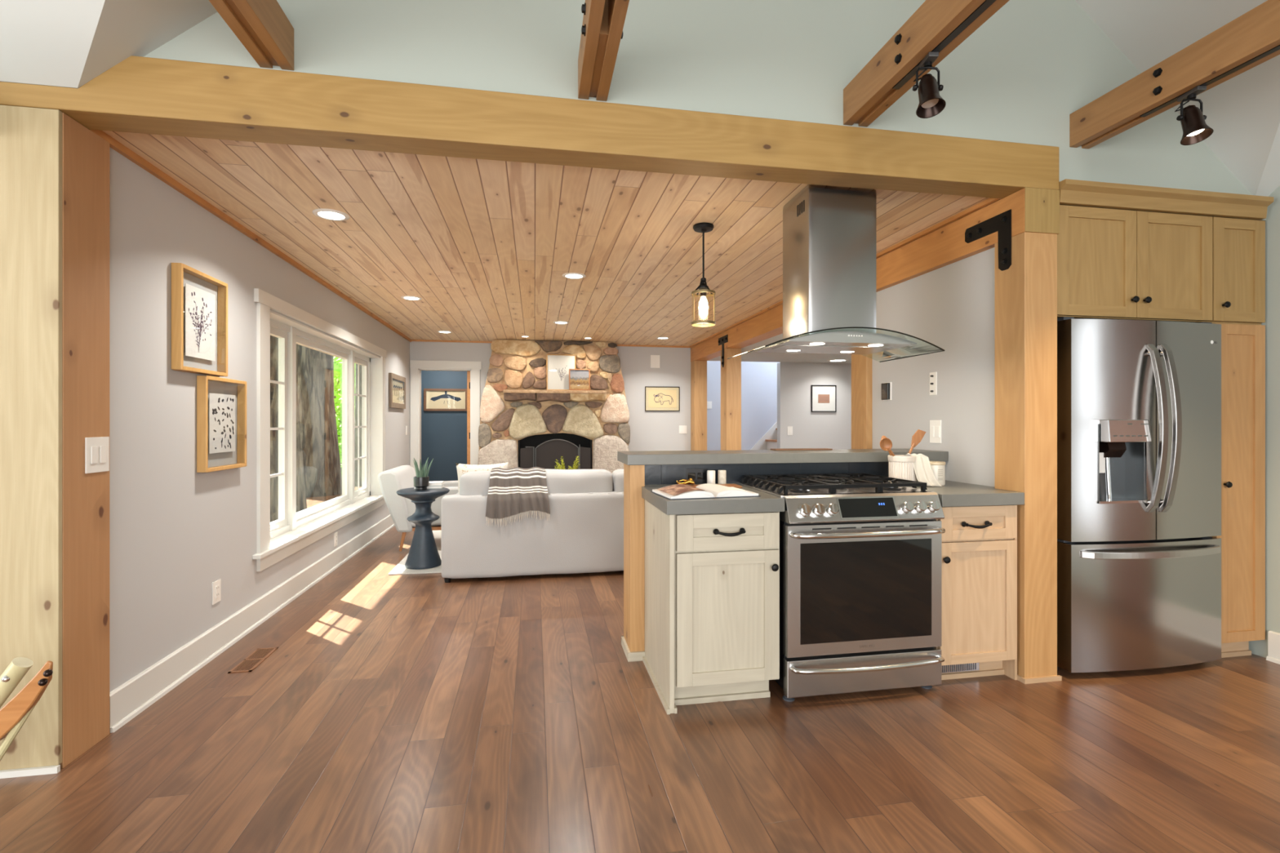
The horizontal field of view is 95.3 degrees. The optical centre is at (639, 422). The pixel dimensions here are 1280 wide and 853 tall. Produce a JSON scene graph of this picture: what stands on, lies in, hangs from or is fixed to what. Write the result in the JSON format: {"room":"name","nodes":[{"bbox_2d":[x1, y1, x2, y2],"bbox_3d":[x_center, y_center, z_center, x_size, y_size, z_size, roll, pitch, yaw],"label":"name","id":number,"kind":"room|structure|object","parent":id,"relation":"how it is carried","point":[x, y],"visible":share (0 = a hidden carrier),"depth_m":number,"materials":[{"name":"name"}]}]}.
{"room":"kitchen","nodes":[
{"label":"kitchen","id":0,"kind":"room"},
{"bbox_2d":[109,146,409,692],"bbox_3d":[-2.719,0.048,5.118,0.180,2.365,5.760,0,0,-10],"label":"wall","id":1,"kind":"structure","parent":0,"point":[175,530],"depth_m":2.75,"materials":[{"name":"grey paint"}]},
{"bbox_2d":[171,262,227,376],"bbox_3d":[-2.210,-0.500,2.941,0.043,0.503,0.425,0,0,-10],"label":"picture frame","id":2,"kind":"object","parent":1,"relation":"attached to","point":[200,304],"visible":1,"depth_m":2.92,"materials":[{"name":"brown wood"}]},
{"bbox_2d":[212,578,221,604],"bbox_3d":[-2.261,0.902,3.117,0.010,0.118,0.078,0,0,-10],"label":"wall outlet","id":3,"kind":"object","parent":1,"relation":"attached to","point":[216,585],"visible":1,"depth_m":3.11,"materials":[{"name":"white plastic"}]},
{"bbox_2d":[196,375,246,472],"bbox_3d":[-2.248,0.006,3.148,0.043,0.491,0.425,0,0,-10],"label":"picture frame","id":4,"kind":"object","parent":1,"relation":"attached to","point":[221,406],"visible":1,"depth_m":3.13,"materials":[{"name":"brown wood"}]},
{"bbox_2d":[89,129,411,342],"bbox_3d":[-2.611,-1.120,5.087,0.022,0.030,5.860,0,0,-10],"label":"trim","id":5,"kind":"structure","parent":1,"relation":"attached to","point":[114,144],"depth_m":3.08,"materials":[{"name":"brown wood"}]},
{"bbox_2d":[109,514,395,733],"bbox_3d":[-2.616,1.155,5.143,0.031,0.150,5.748,0,0,-10],"label":"baseboard","id":6,"kind":"structure","parent":1,"relation":"attached to","point":[131,698],"depth_m":3.10,"materials":[{"name":"white paint"}]},
{"bbox_2d":[252,288,386,571],"bbox_3d":[-2.688,0.048,5.057,0.230,1.728,3.150,0,0,-10],"label":"window","id":7,"kind":"structure","parent":1,"relation":"in","point":[277,540],"depth_m":4.36,"materials":[{"name":"white paint"}]},
{"bbox_2d":[270,380,283,477],"bbox_3d":[-2.567,0.043,4.016,0.010,1.325,0.503,0,0,-10],"label":"grille","id":8,"kind":"object","parent":7,"relation":"attached to","point":[280,428],"depth_m":4.26,"materials":[{"name":"white paint"}]},
{"bbox_2d":[354,363,365,490],"bbox_3d":[-2.944,0.043,6.103,0.010,1.325,0.498,0,0,-10],"label":"grille","id":9,"kind":"object","parent":7,"relation":"attached to","point":[363,365],"depth_m":6.34,"materials":[{"name":"white paint"}]},
{"bbox_2d":[388,373,405,408],"bbox_3d":[-2.987,-0.382,7.193,0.028,0.408,0.780,0,0,-10],"label":"picture frame","id":10,"kind":"object","parent":1,"relation":"attached to","point":[397,384],"visible":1,"depth_m":7.14,"materials":[{"name":"beige wood"}]},
{"bbox_2d":[421,370,466,481],"bbox_3d":[-2.323,0.030,8.914,2.600,2.400,1.330,0,0,-10],"label":"wall","id":11,"kind":"structure","parent":0,"point":[443,433],"depth_m":9.34,"materials":[{"name":"blue paint"}]},
{"bbox_2d":[423,388,466,411],"bbox_3d":[-3.105,-0.367,9.331,0.670,0.357,0.029,0,0,-10],"label":"picture frame","id":12,"kind":"object","parent":11,"relation":"attached to","point":[434,399],"visible":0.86,"depth_m":9.33,"materials":[{"name":"beige paper"}]},
{"bbox_2d":[409,360,481,475],"bbox_3d":[-2.737,0.189,8.399,0.940,2.082,0.756,0,0,-10],"label":"door frame","id":13,"kind":"structure","parent":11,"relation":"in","point":[473,369],"depth_m":8.05,"materials":[{"name":"white paint"}]},
{"bbox_2d":[409,341,690,451],"bbox_3d":[-1.294,0.048,8.363,4.140,2.365,0.120,0,0,-10],"label":"wall","id":14,"kind":"structure","parent":0,"point":[649,430],"depth_m":8.55,"materials":[{"name":"grey paint"}]},
{"bbox_2d":[411,339,689,347],"bbox_3d":[-1.183,-1.124,8.312,3.935,0.022,0.020,0,0,-10],"label":"trim","id":15,"kind":"structure","parent":14,"relation":"attached to","point":[422,340],"depth_m":8.13,"materials":[{"name":"brown wood"}]},
{"bbox_2d":[650,355,659,368],"bbox_3d":[0.224,-0.900,8.569,0.140,0.190,0.015,0,0,-10],"label":"air vent","id":16,"kind":"object","parent":14,"relation":"in","point":[655,359],"visible":1,"depth_m":8.56,"materials":[{"name":"white plastic"}]},
{"bbox_2d":[644,386,679,411],"bbox_3d":[0.330,-0.352,8.585,0.520,0.362,0.019,0,0,-10],"label":"picture frame","id":17,"kind":"object","parent":14,"relation":"attached to","point":[656,398],"visible":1,"depth_m":8.58,"materials":[{"name":"beige paper"}]},
{"bbox_2d":[102,130,1000,347],"bbox_3d":[-0.679,-1.185,5.497,4.330,0.100,5.980,0,0,-10],"label":"ceiling","id":18,"kind":"structure","parent":0,"point":[486,246],"depth_m":3.50,"materials":[{"name":"brown wood"}]},
{"bbox_2d":[311,208,350,221],"bbox_3d":[-1.683,-1.131,3.181,0.182,0.006,0.182,0,0,-10],"label":"recessed light","id":19,"kind":"object","parent":18,"relation":"in","point":[326,214],"visible":1,"depth_m":3.17,"materials":[{"name":"white plastic"}]},
{"bbox_2d":[562,272,586,279],"bbox_3d":[-0.509,-1.131,4.501,0.182,0.006,0.182,0,0,-10],"label":"recessed light","id":20,"kind":"object","parent":18,"relation":"in","point":[569,275],"visible":1,"depth_m":4.49,"materials":[{"name":"white plastic"}]},
{"bbox_2d":[691,222,715,327],"bbox_3d":[0.365,-0.849,3.363,0.140,0.572,0.140,0,0,-10],"label":"pendant light","id":21,"kind":"object","parent":18,"relation":"hanging from","point":[703,228],"visible":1,"depth_m":3.34,"materials":[{"name":"black metal"}]},
{"bbox_2d":[727,184,945,362],"bbox_3d":[0.953,-0.736,2.906,0.896,0.797,0.559,0,0,-10],"label":"range hood","id":22,"kind":"object","parent":18,"relation":"attached to","point":[829,233],"visible":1,"depth_m":2.80,"materials":[{"name":"silver metal"}]},
{"bbox_2d":[0,486,1279,852],"bbox_3d":[-0.613,1.270,3.954,12.200,0.080,16.000,0,0,-10],"label":"floor","id":23,"kind":"structure","parent":0,"point":[411,713],"depth_m":2.15,"materials":[{"name":"brown wood"}]},
{"bbox_2d":[0,657,53,760],"bbox_3d":[-1.904,0.919,1.267,0.935,0.632,0.428,0,0,-31],"label":"wooden chair","id":24,"kind":"object","parent":23,"relation":"on","point":[15,713],"visible":1,"depth_m":1.47,"materials":[{"name":"brown wood"}]},
{"bbox_2d":[0,105,109,778],"bbox_3d":[-2.217,0.062,2.149,0.302,2.335,0.262,0,0,-10],"label":"post","id":25,"kind":"object","parent":23,"relation":"on","point":[55,171],"visible":1,"depth_m":2.06,"materials":[{"name":"brown wood"}]},
{"bbox_2d":[84,436,109,473],"bbox_3d":[-2.076,0.122,2.234,0.010,0.135,0.118,0,0,-10],"label":"light switch","id":26,"kind":"object","parent":25,"relation":"attached to","point":[96,448],"visible":1,"depth_m":2.23,"materials":[{"name":"white plastic"}]},
{"bbox_2d":[0,55,1059,199],"bbox_3d":[-0.501,-1.214,2.414,5.073,0.217,0.150,0,0,-10],"label":"beam","id":27,"kind":"structure","parent":25,"relation":"on","point":[138,94],"depth_m":2.36,"materials":[{"name":"brown wood"}]},
{"bbox_2d":[227,647,278,673],"bbox_3d":[-2.001,1.228,3.027,0.104,0.004,0.310,0,0,-10],"label":"floor vent","id":28,"kind":"object","parent":23,"relation":"in","point":[259,655],"visible":1,"depth_m":3.02,"materials":[{"name":"brown wood"}]},
{"bbox_2d":[388,529,441,575],"bbox_3d":[-0.620,1.224,6.209,3.310,0.012,2.460,0,0,-10],"label":"rug","id":29,"kind":"object","parent":23,"relation":"on","point":[400,569],"visible":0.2,"depth_m":4.85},
{"bbox_2d":[377,464,457,551],"bbox_3d":[-2.101,0.831,5.880,0.835,0.772,0.780,0,0,-10],"label":"armchair","id":30,"kind":"object","parent":29,"relation":"on","point":[400,508],"visible":0.38,"depth_m":5.48,"materials":[{"name":"white fabric"}]},
{"bbox_2d":[396,487,449,569],"bbox_3d":[-1.853,0.893,4.990,0.428,0.648,0.428,0,0,-10],"label":"side table","id":31,"kind":"object","parent":29,"relation":"on","point":[423,553],"visible":0.95,"depth_m":4.91,"materials":[{"name":"blue paint"}]},
{"bbox_2d":[413,457,433,490],"bbox_3d":[-1.839,0.429,4.940,0.159,0.279,0.148,0,0,-10],"label":"potted plant","id":32,"kind":"object","parent":31,"relation":"on","point":[420,481],"visible":1,"depth_m":4.91,"materials":[{"name":"green plant"}]},
{"bbox_3d":[-0.717,1.017,6.323,0.820,0.401,0.820,0,0,-10],"label":"coffee table","id":33,"kind":"object","parent":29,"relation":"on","visible":0},
{"bbox_2d":[555,456,579,469],"bbox_3d":[-0.786,0.587,6.307,0.280,0.461,0.144,0,0,-10],"label":"arrangement","id":34,"kind":"object","parent":33,"relation":"on","point":[562,464],"visible":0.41,"depth_m":6.30,"materials":[{"name":"yellow plant"}]},
{"bbox_2d":[440,468,623,582],"bbox_3d":[-0.278,0.807,5.147,2.696,0.847,0.942,0,0,-10],"label":"sofa","id":35,"kind":"object","parent":23,"relation":"on","point":[583,532],"visible":0.55,"depth_m":4.59,"materials":[{"name":"white fabric"}]},
{"bbox_2d":[455,462,508,493],"bbox_3d":[-1.344,0.548,4.973,0.430,0.424,0.160,0,0,-14],"label":"throw pillow","id":36,"kind":"object","parent":35,"relation":"on","point":[462,468],"visible":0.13,"depth_m":4.91,"materials":[{"name":"fabric"}]},
{"bbox_2d":[485,466,550,526],"bbox_3d":[-0.968,0.578,4.650,0.490,0.443,0.353,0,0,-10],"label":"throw blanket","id":37,"kind":"object","parent":35,"relation":"on","point":[513,491],"visible":1,"depth_m":4.54,"materials":[{"name":"grey fabric"}]},
{"bbox_2d":[459,468,613,495],"bbox_3d":[-0.836,0.601,4.777,1.215,0.436,0.305,0,0,-10],"label":"cushion","id":38,"kind":"object","parent":35,"relation":"on","point":[559,482],"depth_m":4.68,"materials":[{"name":"white fabric"}]},
{"bbox_2d":[611,468,623,492],"bbox_3d":[0.355,0.602,4.991,1.185,0.436,0.304,0,0,-10],"label":"cushion","id":39,"kind":"object","parent":35,"relation":"on","point":[617,476],"depth_m":4.78,"materials":[{"name":"white fabric"}]},
{"bbox_2d":[477,339,630,473],"bbox_3d":[-1.166,0.049,7.994,2.150,2.363,0.648,0,0,-10],"label":"fireplace","id":40,"kind":"object","parent":23,"relation":"on","point":[517,411],"visible":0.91,"depth_m":8.00,"materials":[{"name":"beige stone"}]},
{"bbox_2d":[520,439,591,469],"bbox_3d":[-1.155,0.641,8.020,0.960,0.838,0.021,0,0,-10],"label":"fire screen","id":41,"kind":"object","parent":40,"relation":"on","point":[544,455],"visible":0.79,"depth_m":8.02,"materials":[{"name":"grey metal"}]},
{"bbox_2d":[546,354,575,390],"bbox_3d":[-1.073,-0.686,7.951,0.392,0.493,0.070,0,0,-10],"label":"picture frame","id":42,"kind":"object","parent":40,"relation":"on","point":[558,366],"visible":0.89,"depth_m":7.95,"materials":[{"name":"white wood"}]},
{"bbox_2d":[568,368,590,390],"bbox_3d":[-0.823,-0.586,7.938,0.284,0.294,0.044,0,0,-10],"label":"picture frame","id":43,"kind":"object","parent":40,"relation":"on","point":[579,379],"visible":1,"depth_m":7.94,"materials":[{"name":"orange paper"}]},
{"bbox_2d":[690,360,706,450],"bbox_3d":[0.866,0.163,8.584,0.190,2.134,0.205,0,0,-10],"label":"post","id":44,"kind":"object","parent":23,"relation":"on","point":[698,368],"visible":0.56,"depth_m":8.49,"materials":[{"name":"brown wood"}]},
{"bbox_2d":[642,499,779,714],"bbox_3d":[0.316,0.809,2.797,0.518,0.842,0.647,0,0,-10],"label":"base cabinet","id":45,"kind":"object","parent":23,"relation":"on","point":[712,580],"visible":0.98,"depth_m":2.53,"materials":[{"name":"beige wood"}]},
{"bbox_2d":[641,484,784,515],"bbox_3d":[0.317,0.359,2.808,0.526,0.058,0.630,0,0,-10],"label":"countertop","id":46,"kind":"structure","parent":45,"relation":"on","point":[766,502],"depth_m":2.51,"materials":[{"name":"grey stone"}]},
{"bbox_2d":[650,483,760,499],"bbox_3d":[0.295,0.312,2.696,0.428,0.035,0.292,0,0,-15],"label":"open book","id":47,"kind":"object","parent":46,"relation":"on","point":[678,491],"visible":1,"depth_m":2.59,"materials":[{"name":"white paper"}]},
{"bbox_2d":[706,470,715,484],"bbox_3d":[0.376,0.290,3.081,0.044,0.079,0.044,0,0,-10],"label":"salt shaker","id":48,"kind":"object","parent":46,"relation":"on","point":[710,473],"visible":0.81,"depth_m":3.06,"materials":[{"name":"white ceramic"}]},
{"bbox_2d":[717,469,726,484],"bbox_3d":[0.435,0.290,3.099,0.044,0.079,0.044,0,0,-10],"label":"salt shaker","id":49,"kind":"object","parent":46,"relation":"on","point":[722,474],"visible":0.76,"depth_m":3.08,"materials":[{"name":"ceramic"}]},
{"bbox_2d":[720,348,741,450],"bbox_3d":[1.119,0.163,7.187,0.190,2.134,0.223,0,0,-10],"label":"post","id":50,"kind":"object","parent":23,"relation":"on","point":[731,373],"visible":0.56,"depth_m":7.08,"materials":[{"name":"brown wood"}]},
{"bbox_2d":[718,334,728,367],"bbox_3d":[1.013,-0.870,7.170,0.020,0.380,0.350,0,0,-10],"label":"bracket","id":51,"kind":"object","parent":50,"relation":"attached to","point":[723,340],"visible":1,"depth_m":7.16,"materials":[{"name":"black metal"}]},
{"bbox_2d":[690,186,1059,361],"bbox_3d":[1.380,-1.009,5.732,0.190,0.210,6.010,0,0,-10],"label":"header beam","id":52,"kind":"structure","parent":50,"relation":"on","point":[1033,210],"depth_m":3.36,"materials":[{"name":"brown wood"}]},
{"bbox_2d":[964,208,1011,271],"bbox_3d":[1.770,-0.895,2.985,0.020,0.285,0.305,0,0,-10],"label":"bracket","id":53,"kind":"object","parent":52,"relation":"attached to","point":[1001,223],"visible":1,"depth_m":2.90,"materials":[{"name":"black metal"}]},
{"bbox_2d":[736,473,945,702],"bbox_3d":[0.962,0.755,2.885,0.768,0.950,0.700,0,0,-10],"label":"gas range","id":54,"kind":"object","parent":23,"relation":"on","point":[860,558],"visible":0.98,"depth_m":2.60,"materials":[{"name":"silver metal"}]},
{"bbox_2d":[736,481,935,497],"bbox_3d":[0.952,0.332,2.943,0.768,0.020,0.583,0,0,-10],"label":"cooktop","id":55,"kind":"object","parent":54,"relation":"in","point":[762,487],"depth_m":2.72,"materials":[{"name":"silver metal"}]},
{"bbox_2d":[851,353,871,448],"bbox_3d":[1.660,0.163,4.197,0.190,2.134,0.200,0,0,-10],"label":"post","id":56,"kind":"object","parent":23,"relation":"on","point":[861,364],"visible":0.06,"depth_m":4.14,"materials":[{"name":"brown wood"}]},
{"bbox_2d":[935,505,1017,679],"bbox_3d":[1.546,0.809,3.020,0.427,0.842,0.647,0,0,-10],"label":"base cabinet","id":57,"kind":"object","parent":23,"relation":"on","point":[979,544],"visible":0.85,"depth_m":2.75,"materials":[{"name":"brown wood"}]},
{"bbox_2d":[883,480,1024,506],"bbox_3d":[1.572,0.359,3.035,0.484,0.058,0.630,0,0,-10],"label":"countertop","id":58,"kind":"structure","parent":57,"relation":"on","point":[953,494],"depth_m":2.74,"materials":[{"name":"grey stone"}]},
{"bbox_2d":[888,454,916,483],"bbox_3d":[1.393,0.252,3.097,0.143,0.156,0.143,0,0,-10],"label":"utensil crock","id":59,"kind":"object","parent":58,"relation":"on","point":[900,466],"visible":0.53,"depth_m":3.04,"materials":[{"name":"white ceramic"}]},
{"bbox_2d":[880,437,894,456],"bbox_3d":[1.344,0.193,3.066,0.189,0.231,0.028,0,0,-13],"label":"wooden spoon","id":60,"kind":"object","parent":59,"relation":"in","point":[886,444],"visible":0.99,"depth_m":3.06,"materials":[{"name":"brown wood"}]},
{"bbox_2d":[880,437,892,451],"bbox_3d":[1.284,0.113,3.053,0.067,0.071,0.027,0,0,-10],"label":"bowl","id":61,"kind":"object","parent":60,"relation":"attached to","point":[886,444],"depth_m":3.06,"materials":[{"name":"wood"}]},
{"bbox_2d":[908,429,925,453],"bbox_3d":[1.438,0.171,3.099,0.170,0.273,0.014,0,0,-7],"label":"wooden spatula","id":62,"kind":"object","parent":59,"relation":"in","point":[917,437],"visible":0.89,"depth_m":3.10,"materials":[{"name":"brown wood"}]},
{"bbox_2d":[904,453,944,486],"bbox_3d":[1.468,0.242,3.022,0.198,0.165,0.034,0,0,34],"label":"tea towel","id":63,"kind":"object","parent":59,"relation":"hanging from","point":[922,468],"visible":0.92,"depth_m":3.02,"materials":[{"name":"white fabric"}]},
{"bbox_2d":[929,461,945,485],"bbox_3d":[1.560,0.268,3.092,0.107,0.124,0.107,0,0,-10],"label":"canister","id":64,"kind":"object","parent":58,"relation":"on","point":[938,468],"visible":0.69,"depth_m":3.04,"materials":[{"name":"beige ceramic"}]},
{"bbox_2d":[941,662,979,673],"bbox_3d":[1.522,1.170,2.813,0.253,0.064,0.006,0,0,-10],"label":"grille","id":65,"kind":"object","parent":57,"relation":"attached to","point":[973,668],"depth_m":2.81,"materials":[{"name":"grey metal"}]},
{"bbox_2d":[994,231,1062,684],"bbox_3d":[1.894,0.163,2.862,0.202,2.134,0.198,0,0,-10],"label":"post","id":66,"kind":"object","parent":23,"relation":"on","point":[1025,293],"visible":0.86,"depth_m":2.78,"materials":[{"name":"brown wood"}]},
{"bbox_2d":[1057,316,1221,672],"bbox_3d":[2.439,0.357,3.222,0.890,1.745,0.927,0,0,-10],"label":"refrigerator","id":67,"kind":"object","parent":23,"relation":"on","point":[1139,402],"visible":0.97,"depth_m":2.83,"materials":[{"name":"grey metal"}]},
{"bbox_2d":[1208,217,1265,657],"bbox_3d":[3.040,0.087,3.308,0.344,2.285,0.670,0,0,-10],"label":"pantry cabinet","id":68,"kind":"object","parent":23,"relation":"on","point":[1238,245],"visible":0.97,"depth_m":3.02,"materials":[{"name":"brown wood"}]},
{"bbox_2d":[0,0,1279,196],"bbox_3d":[-0.959,-2.236,-0.976,9.765,2.127,6.420,0,0,-10],"label":"ceiling","id":69,"kind":"structure","parent":0,"point":[61,43],"depth_m":2.52,"materials":[{"name":"grey paint"}]},
{"bbox_2d":[143,0,1266,220],"bbox_3d":[-1.540,-2.290,2.237,9.765,2.460,0.110,0,0,-10],"label":"wall","id":70,"kind":"structure","parent":0,"point":[1020,77],"depth_m":2.56,"materials":[{"name":"grey paint"}]},
{"bbox_2d":[208,0,293,70],"bbox_3d":[-0.812,-1.420,-0.899,0.146,0.160,6.320,0,0,-10],"label":"tie beam","id":71,"kind":"structure","parent":70,"relation":"attached to","point":[262,27],"depth_m":2.04,"materials":[{"name":"brown wood"}]},
{"bbox_2d":[577,0,629,101],"bbox_3d":[0.365,-1.420,-0.686,0.148,0.160,6.320,0,0,-10],"label":"tie beam","id":72,"kind":"structure","parent":70,"relation":"attached to","point":[603,20],"depth_m":2.08,"materials":[{"name":"brown wood"}]},
{"bbox_2d":[843,0,1009,127],"bbox_3d":[1.534,-1.419,-0.475,0.146,0.162,6.320,0,0,-10],"label":"tie beam","id":73,"kind":"structure","parent":70,"relation":"attached to","point":[940,26],"depth_m":2.18,"materials":[{"name":"brown wood"}]},
{"bbox_2d":[912,52,946,118],"bbox_3d":[1.060,-1.236,2.136,0.106,0.204,0.114,0,0,0],"label":"track spotlight","id":74,"kind":"object","parent":73,"relation":"attached to","point":[931,104],"visible":1,"depth_m":2.14,"materials":[{"name":"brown metal"}]},
{"bbox_2d":[1057,204,1212,322],"bbox_3d":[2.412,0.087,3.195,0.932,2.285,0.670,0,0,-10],"label":"upper cabinet","id":75,"kind":"object","parent":70,"relation":"attached to","point":[1113,264],"visible":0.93,"depth_m":2.89,"materials":[{"name":"brown wood"}]},
{"bbox_2d":[1058,178,1273,220],"bbox_3d":[2.624,-1.106,2.902,1.246,0.098,0.058,0,0,-10],"label":"crown molding","id":76,"kind":"structure","parent":75,"relation":"attached to","point":[1072,192],"depth_m":2.89,"materials":[{"name":"brown wood"}]},
{"bbox_2d":[1069,0,1279,148],"bbox_3d":[2.705,-1.419,-0.263,0.138,0.162,6.320,0,0,-10],"label":"tie beam","id":77,"kind":"structure","parent":70,"relation":"attached to","point":[1251,39],"depth_m":2.35,"materials":[{"name":"brown wood"}]},
{"bbox_2d":[1174,85,1213,145],"bbox_3d":[2.231,-1.236,2.347,0.106,0.204,0.114,0,0,0],"label":"track spotlight","id":78,"kind":"object","parent":77,"relation":"attached to","point":[1195,130],"visible":1,"depth_m":2.35,"materials":[{"name":"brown metal"}]},
{"bbox_2d":[706,360,777,450],"bbox_3d":[2.514,-0.870,9.956,3.910,4.200,0.100,0,0,-10],"label":"wall","id":79,"kind":"structure","parent":0,"point":[758,379],"depth_m":9.78,"materials":[{"name":"grey paint"}]},
{"bbox_2d":[750,421,777,449],"bbox_3d":[2.234,0.070,9.842,2.300,2.320,0.025,0,0,-10],"label":"skirt","id":80,"kind":"object","parent":79,"relation":"attached to","point":[771,433],"visible":0.18,"depth_m":9.81,"materials":[{"name":"white paint"}]},
{"bbox_2d":[621,462,917,662],"bbox_3d":[0.828,0.725,3.288,1.852,1.011,0.247,0,0,-10],"label":"wall","id":81,"kind":"structure","parent":0,"point":[635,477],"depth_m":3.08,"materials":[{"name":"brown wood"}]},
{"bbox_2d":[685,468,706,483],"bbox_3d":[0.301,0.285,3.122,0.116,0.080,0.008,0,0,-10],"label":"wall outlet","id":82,"kind":"object","parent":81,"relation":"attached to","point":[698,475],"visible":0.83,"depth_m":3.12,"materials":[{"name":"black plastic"}]},
{"bbox_2d":[617,448,948,465],"bbox_3d":[0.816,0.191,3.355,1.856,0.054,0.377,0,0,-10],"label":"raised bar countertop","id":83,"kind":"structure","parent":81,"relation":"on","point":[834,455],"depth_m":3.19,"materials":[{"name":"grey stone"}]},
{"bbox_2d":[770,448,832,450],"bbox_3d":[0.971,0.160,3.511,0.360,0.008,0.085,0,0,-10],"label":"serving board","id":84,"kind":"object","parent":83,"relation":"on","point":[775,449],"visible":1,"depth_m":3.48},
{"bbox_2d":[707,333,851,364],"bbox_3d":[3.212,-0.967,6.597,3.730,0.126,4.560,0,0,-10],"label":"ceiling","id":85,"kind":"structure","parent":0,"point":[753,356],"depth_m":8.03,"materials":[{"name":"grey paint"}]},
{"bbox_2d":[777,362,851,448],"bbox_3d":[3.358,0.163,9.001,2.588,2.134,0.120,0,0,-10],"label":"wall","id":86,"kind":"structure","parent":0,"point":[832,430],"depth_m":8.80,"materials":[{"name":"grey paint"}]},
{"bbox_2d":[811,385,836,412],"bbox_3d":[2.780,-0.367,8.824,0.402,0.407,0.021,0,0,-10],"label":"picture frame","id":87,"kind":"object","parent":86,"relation":"attached to","point":[824,397],"visible":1,"depth_m":8.82,"materials":[{"name":"white paper"}]},
{"bbox_2d":[689,198,999,347],"bbox_3d":[1.265,-1.125,5.777,0.021,0.020,5.839,0,0,-10],"label":"trim","id":88,"kind":"structure","parent":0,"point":[977,206],"depth_m":3.52,"materials":[{"name":"brown wood"}]},
{"bbox_2d":[871,247,994,487],"bbox_3d":[1.790,0.163,3.535,0.120,2.134,1.180,0,0,-10],"label":"wall","id":89,"kind":"structure","parent":0,"point":[950,307],"depth_m":3.36,"materials":[{"name":"grey paint"}]},
{"bbox_2d":[880,382,892,400],"bbox_3d":[1.648,-0.210,3.906,0.026,0.120,0.090,0,0,-10],"label":"thermostat","id":90,"kind":"object","parent":89,"relation":"attached to","point":[886,388],"visible":1,"depth_m":3.88,"materials":[{"name":"white plastic"}]},
{"bbox_2d":[929,372,937,395],"bbox_3d":[1.731,-0.232,3.458,0.022,0.135,0.060,0,0,-10],"label":"control plate","id":91,"kind":"object","parent":89,"relation":"attached to","point":[933,375],"visible":1,"depth_m":3.45,"materials":[{"name":"white plastic"}]},
{"bbox_2d":[929,420,941,443],"bbox_3d":[1.741,0.052,3.440,0.010,0.135,0.095,0,0,-10],"label":"light switch","id":92,"kind":"object","parent":89,"relation":"attached to","point":[935,425],"visible":1,"depth_m":3.43,"materials":[{"name":"white plastic"}]},
{"bbox_2d":[1248,185,1279,657],"bbox_3d":[3.807,-1.270,0.445,0.120,5.000,7.520,0,0,-10],"label":"wall","id":93,"kind":"structure","parent":0,"point":[1260,647],"depth_m":3.03,"materials":[{"name":"grey paint"}]},
{"bbox_2d":[1266,631,1279,664],"bbox_3d":[3.322,1.155,2.699,0.031,0.150,0.670,0,0,-10],"label":"baseboard","id":94,"kind":"structure","parent":93,"relation":"attached to","point":[1273,637],"depth_m":3.00,"materials":[{"name":"white paint"}]},
{"label":"outside","id":95,"kind":"structure","parent":0,"visible":0},
{"bbox_3d":[-7.767,1.680,20.292,4.335,0.100,37.300,0,0,-10],"label":"ground","id":96,"kind":"structure","parent":95,"visible":0},
{"bbox_2d":[270,335,306,522],"bbox_3d":[-4.258,-2.870,6.801,0.750,9.000,0.750,0,0,-10],"label":"tree","id":97,"kind":"object","parent":96,"relation":"on","point":[301,503],"visible":0.11,"depth_m":6.60,"materials":[{"name":"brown plant"}]},
{"bbox_2d":[297,344,342,497],"bbox_3d":[-5.630,-3.120,10.059,1.000,9.500,1.000,0,0,-10],"label":"tree","id":98,"kind":"object","parent":96,"relation":"on","point":[318,428],"visible":0.2,"depth_m":9.79,"materials":[{"name":"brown plant"}]},
{"bbox_2d":[333,355,355,474],"bbox_3d":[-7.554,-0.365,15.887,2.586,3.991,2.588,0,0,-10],"label":"shrub","id":99,"kind":"object","parent":96,"relation":"on","point":[337,372],"visible":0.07,"depth_m":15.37,"materials":[{"name":"green plant"}]},
{"bbox_2d":[354,363,361,486],"bbox_3d":[-6.891,-2.870,14.505,0.550,9.000,0.550,0,0,-10],"label":"tree","id":100,"kind":"object","parent":96,"relation":"on","point":[356,365],"visible":0.09,"depth_m":14.32,"materials":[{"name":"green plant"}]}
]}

